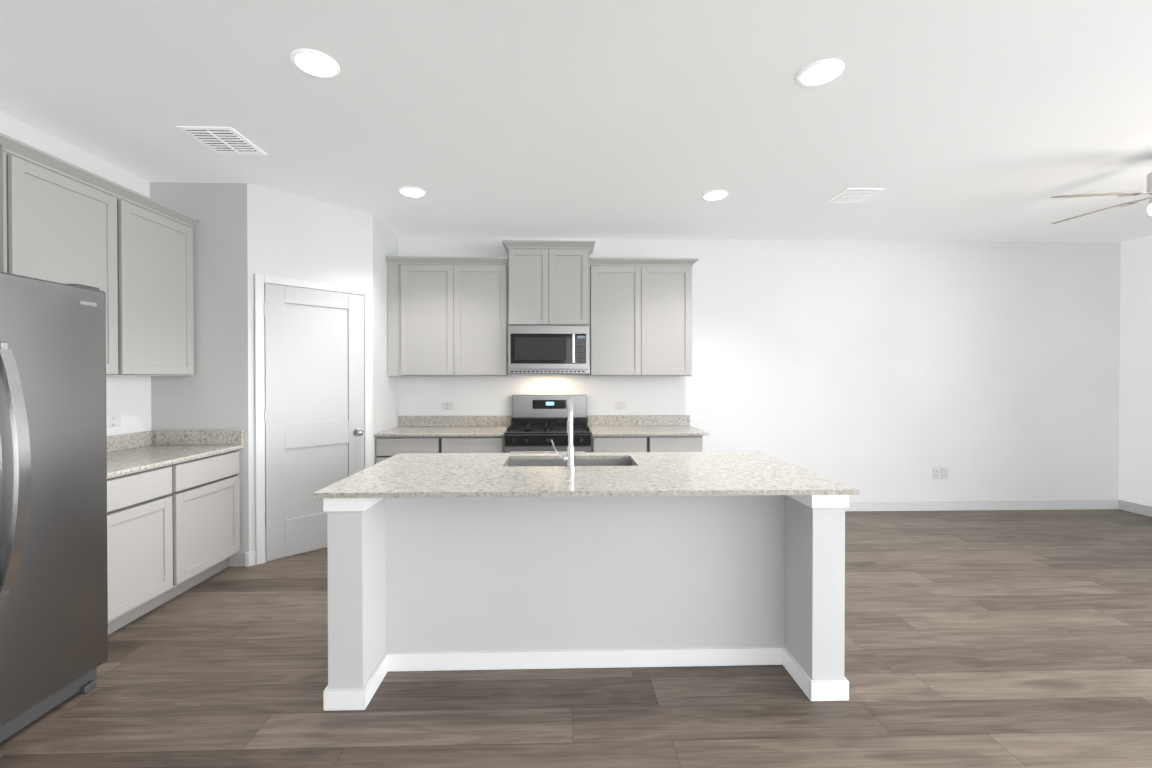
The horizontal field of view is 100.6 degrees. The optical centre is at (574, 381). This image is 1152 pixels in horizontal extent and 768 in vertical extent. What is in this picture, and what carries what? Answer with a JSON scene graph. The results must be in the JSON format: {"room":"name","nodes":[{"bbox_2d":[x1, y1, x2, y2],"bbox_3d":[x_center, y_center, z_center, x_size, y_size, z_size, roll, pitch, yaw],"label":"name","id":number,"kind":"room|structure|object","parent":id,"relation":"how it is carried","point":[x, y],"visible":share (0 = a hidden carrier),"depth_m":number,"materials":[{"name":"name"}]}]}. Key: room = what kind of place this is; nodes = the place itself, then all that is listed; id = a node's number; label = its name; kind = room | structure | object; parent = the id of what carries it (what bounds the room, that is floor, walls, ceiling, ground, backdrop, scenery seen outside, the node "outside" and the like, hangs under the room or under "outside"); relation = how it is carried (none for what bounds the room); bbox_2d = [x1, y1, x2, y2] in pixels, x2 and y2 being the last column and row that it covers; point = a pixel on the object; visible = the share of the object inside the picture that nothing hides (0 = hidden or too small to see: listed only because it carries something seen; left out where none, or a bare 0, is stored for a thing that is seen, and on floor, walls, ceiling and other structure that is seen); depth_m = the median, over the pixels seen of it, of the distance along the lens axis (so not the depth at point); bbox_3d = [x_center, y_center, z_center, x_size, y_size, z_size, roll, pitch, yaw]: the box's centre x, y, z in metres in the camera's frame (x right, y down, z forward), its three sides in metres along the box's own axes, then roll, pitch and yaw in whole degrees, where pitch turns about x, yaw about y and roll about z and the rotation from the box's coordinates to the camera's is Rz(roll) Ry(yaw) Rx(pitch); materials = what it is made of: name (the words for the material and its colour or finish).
{"room":"kitchen","nodes":[
{"label":"kitchen","id":0,"kind":"room"},
{"bbox_2d":[0,509,1151,767],"bbox_3d":[1.418,1.424,0.604,9.018,0.120,8.780,0,0,-2],"label":"floor","id":1,"kind":"structure","parent":0,"point":[998,639],"depth_m":2.10,"materials":[{"name":"brown wood"}]},
{"bbox_2d":[0,272,107,741],"bbox_3d":[-2.485,0.472,1.685,0.977,1.769,0.915,0,0,-2],"label":"refrigerator","id":2,"kind":"object","parent":1,"relation":"on","point":[53,560],"visible":1,"depth_m":1.91,"materials":[{"name":"grey metal"}]},
{"bbox_2d":[107,449,239,634],"bbox_3d":[-2.718,0.916,2.863,0.634,0.863,1.197,0,0,-2],"label":"base cabinet","id":3,"kind":"object","parent":1,"relation":"on","point":[173,530],"visible":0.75,"depth_m":2.83,"materials":[{"name":"paint"}]},
{"bbox_2d":[107,430,243,476],"bbox_3d":[-2.707,0.421,2.855,0.655,0.126,1.211,0,0,-2],"label":"countertop","id":4,"kind":"structure","parent":3,"relation":"on","point":[131,452],"depth_m":3.25,"materials":[{"name":"stone"}]},
{"bbox_2d":[376,436,504,463],"bbox_3d":[-1.183,0.904,4.487,1.119,0.863,0.618,0,0,-2],"label":"base cabinet","id":5,"kind":"object","parent":1,"relation":"on","point":[387,447],"visible":0.17,"depth_m":4.18,"materials":[{"name":"paint"}]},
{"bbox_2d":[374,416,510,435],"bbox_3d":[-1.183,0.409,4.471,1.122,0.126,0.643,0,0,-2],"label":"countertop","id":6,"kind":"structure","parent":5,"relation":"on","point":[453,425],"depth_m":4.76,"materials":[{"name":"stone"}]},
{"bbox_2d":[504,395,590,452],"bbox_3d":[-0.238,0.735,4.456,0.756,1.202,0.729,0,0,-2],"label":"range","id":7,"kind":"object","parent":1,"relation":"on","point":[538,423],"visible":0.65,"depth_m":4.55,"materials":[{"name":"grey metal"}]},
{"bbox_2d":[317,456,856,710],"bbox_3d":[0.053,0.912,2.480,2.198,0.877,0.980,0,0,-2],"label":"kitchen island","id":8,"kind":"object","parent":1,"relation":"on","point":[460,561],"depth_m":2.25,"materials":[{"name":"paint"}]},
{"bbox_2d":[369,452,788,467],"bbox_3d":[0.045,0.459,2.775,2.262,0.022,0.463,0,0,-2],"label":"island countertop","id":9,"kind":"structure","parent":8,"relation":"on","point":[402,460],"depth_m":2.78,"materials":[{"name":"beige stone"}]},
{"bbox_2d":[551,397,575,469],"bbox_3d":[-0.058,0.266,2.547,0.129,0.368,0.210,0,0,-2],"label":"faucet","id":10,"kind":"object","parent":9,"relation":"on","point":[569,457],"visible":1,"depth_m":2.46,"materials":[{"name":"silver metal"}]},
{"bbox_2d":[313,464,858,497],"bbox_3d":[0.059,0.463,2.262,2.262,0.022,0.565,0,0,-2],"label":"island countertop","id":11,"kind":"structure","parent":8,"relation":"on","point":[478,479],"depth_m":2.19,"materials":[{"name":"beige stone"}]},
{"bbox_2d":[506,459,634,465],"bbox_3d":[-0.023,0.588,2.716,0.775,0.232,0.393,0,0,-2],"label":"sink basin","id":12,"kind":"object","parent":11,"relation":"in","point":[578,462],"depth_m":2.90,"materials":[{"name":"silver metal"}]},
{"bbox_2d":[591,435,702,451],"bbox_3d":[0.640,0.904,4.538,0.990,0.863,0.618,0,0,-2],"label":"base cabinet","id":13,"kind":"object","parent":1,"relation":"on","point":[659,443],"visible":0.04,"depth_m":4.23,"materials":[{"name":"paint"}]},
{"bbox_2d":[588,415,708,435],"bbox_3d":[0.662,0.409,4.523,1.034,0.126,0.643,0,0,-2],"label":"countertop","id":14,"kind":"structure","parent":13,"relation":"on","point":[611,425],"depth_m":4.81,"materials":[{"name":"stone"}]},
{"bbox_2d":[0,111,1151,565],"bbox_3d":[1.418,-0.024,0.593,9.018,2.777,8.780,0,0,-2],"label":"wall","id":15,"kind":"structure","parent":0,"point":[904,369],"depth_m":4.89,"materials":[{"name":"paint"}]},
{"bbox_2d":[0,133,198,375],"bbox_3d":[-2.861,-0.598,2.830,0.346,1.132,1.237,0,0,-2],"label":"upper cabinet","id":16,"kind":"object","parent":15,"relation":"attached to","point":[128,252],"visible":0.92,"depth_m":2.81,"materials":[{"name":"paint"}]},
{"bbox_2d":[106,416,120,427],"bbox_3d":[-3.040,0.266,3.151,0.008,0.072,0.115,0,0,-2],"label":"electrical outlet","id":17,"kind":"object","parent":15,"relation":"attached to","point":[113,421],"visible":0.85,"depth_m":3.15,"materials":[{"name":"white plastic"}]},
{"bbox_2d":[254,274,371,564],"bbox_3d":[-2.038,0.276,3.803,0.017,2.130,0.851,0,1,44],"label":"door frame","id":18,"kind":"structure","parent":15,"relation":"attached to","point":[260,280],"depth_m":3.52,"materials":[{"name":"paint"}]},
{"bbox_2d":[264,284,363,560],"bbox_3d":[-2.027,0.302,3.798,0.545,2.054,0.529,0,0,-2],"label":"pantry door","id":19,"kind":"structure","parent":15,"relation":"in","point":[314,393],"depth_m":3.75,"materials":[{"name":"paint"}]},
{"bbox_2d":[442,403,452,409],"bbox_3d":[-1.270,0.248,4.787,0.115,0.072,0.008,0,0,-2],"label":"electrical outlet","id":20,"kind":"object","parent":15,"relation":"attached to","point":[447,406],"visible":1,"depth_m":4.79,"materials":[{"name":"white plastic"}]},
{"bbox_2d":[385,256,511,375],"bbox_3d":[-1.187,-0.604,4.607,1.122,1.107,0.356,0,0,-2],"label":"upper cabinet","id":21,"kind":"object","parent":15,"relation":"attached to","point":[447,316],"visible":0.94,"depth_m":4.46,"materials":[{"name":"paint"}]},
{"bbox_2d":[502,240,594,325],"bbox_3d":[-0.242,-0.912,4.612,0.858,0.780,0.396,0,0,-2],"label":"upper cabinet","id":22,"kind":"object","parent":15,"relation":"attached to","point":[548,283],"visible":0.96,"depth_m":4.45,"materials":[{"name":"paint"}]},
{"bbox_2d":[508,326,588,373],"bbox_3d":[-0.242,-0.294,4.590,0.756,0.448,0.446,0,0,-2],"label":"microwave","id":23,"kind":"object","parent":22,"relation":"attached to","point":[548,349],"visible":1,"depth_m":4.40,"materials":[{"name":"silver metal"}]},
{"bbox_2d":[615,402,625,409],"bbox_3d":[0.467,0.247,4.835,0.115,0.072,0.008,0,0,-2],"label":"electrical outlet","id":24,"kind":"object","parent":15,"relation":"attached to","point":[620,405],"visible":1,"depth_m":4.83,"materials":[{"name":"white plastic"}]},
{"bbox_2d":[588,258,698,375],"bbox_3d":[0.651,-0.604,4.659,1.023,1.107,0.356,0,0,-2],"label":"upper cabinet","id":25,"kind":"object","parent":15,"relation":"attached to","point":[640,316],"visible":0.98,"depth_m":4.51,"materials":[{"name":"paint"}]},
{"bbox_2d":[933,467,948,478],"bbox_3d":[3.784,0.948,4.934,0.164,0.120,0.008,0,0,-2],"label":"electrical outlet","id":26,"kind":"object","parent":15,"relation":"attached to","point":[944,472],"visible":1,"depth_m":4.93,"materials":[{"name":"white plastic"}]},
{"bbox_2d":[845,499,1118,510],"bbox_3d":[3.413,1.280,4.921,4.513,0.105,0.018,0,0,-2],"label":"baseboard","id":27,"kind":"structure","parent":15,"relation":"attached to","point":[969,505],"depth_m":4.94,"materials":[{"name":"paint"}]},
{"bbox_2d":[1119,499,1151,516],"bbox_3d":[5.796,1.311,0.741,0.016,0.105,8.508,0,0,-2],"label":"baseboard","id":28,"kind":"structure","parent":15,"relation":"attached to","point":[1137,508],"depth_m":4.83,"materials":[{"name":"paint"}]},
{"bbox_2d":[0,0,1151,242],"bbox_3d":[1.418,-1.473,0.583,9.018,0.120,8.780,0,0,-2],"label":"ceiling","id":29,"kind":"structure","parent":0,"point":[970,120],"depth_m":2.50,"materials":[{"name":"paint"}]},
{"bbox_2d":[177,126,266,154],"bbox_3d":[-2.078,-1.422,2.841,0.300,0.013,0.330,0,0,-2],"label":"ceiling vent","id":30,"kind":"object","parent":29,"relation":"in","point":[225,140],"visible":1,"depth_m":2.81,"materials":[{"name":"metal"}]},
{"bbox_2d":[290,49,339,77],"bbox_3d":[-1.158,-1.419,2.141,0.196,0.010,0.196,0,0,-2],"label":"recessed light","id":31,"kind":"object","parent":29,"relation":"in","point":[315,63],"visible":1,"depth_m":2.12,"materials":[{"name":"white plastic"}]},
{"bbox_2d":[399,187,425,196],"bbox_3d":[-1.226,-1.429,3.616,0.196,0.010,0.196,0,0,-2],"label":"recessed light","id":32,"kind":"object","parent":29,"relation":"in","point":[412,191],"visible":1,"depth_m":3.60,"materials":[{"name":"white plastic"}]},
{"bbox_2d":[702,190,727,199],"bbox_3d":[1.083,-1.430,3.681,0.196,0.010,0.196,0,0,-2],"label":"recessed light","id":33,"kind":"object","parent":29,"relation":"in","point":[716,195],"visible":0.98,"depth_m":3.66,"materials":[{"name":"white plastic"}]},
{"bbox_2d":[797,59,843,85],"bbox_3d":[1.134,-1.419,2.206,0.196,0.010,0.196,0,0,-2],"label":"recessed light","id":34,"kind":"object","parent":29,"relation":"in","point":[820,72],"visible":1,"depth_m":2.19,"materials":[{"name":"white plastic"}]},
{"bbox_2d":[826,188,883,202],"bbox_3d":[2.159,-1.428,3.690,0.280,0.013,0.290,0,0,-2],"label":"ceiling vent","id":35,"kind":"object","parent":29,"relation":"in","point":[853,195],"visible":0.98,"depth_m":3.66,"materials":[{"name":"metal"}]},
{"bbox_2d":[1050,172,1151,224],"bbox_3d":[3.695,-1.229,3.015,1.232,0.402,1.222,0,0,-2],"label":"ceiling fan","id":36,"kind":"object","parent":29,"relation":"hanging from","point":[1149,188],"visible":1,"depth_m":3.04,"materials":[{"name":"white metal"}]}
]}

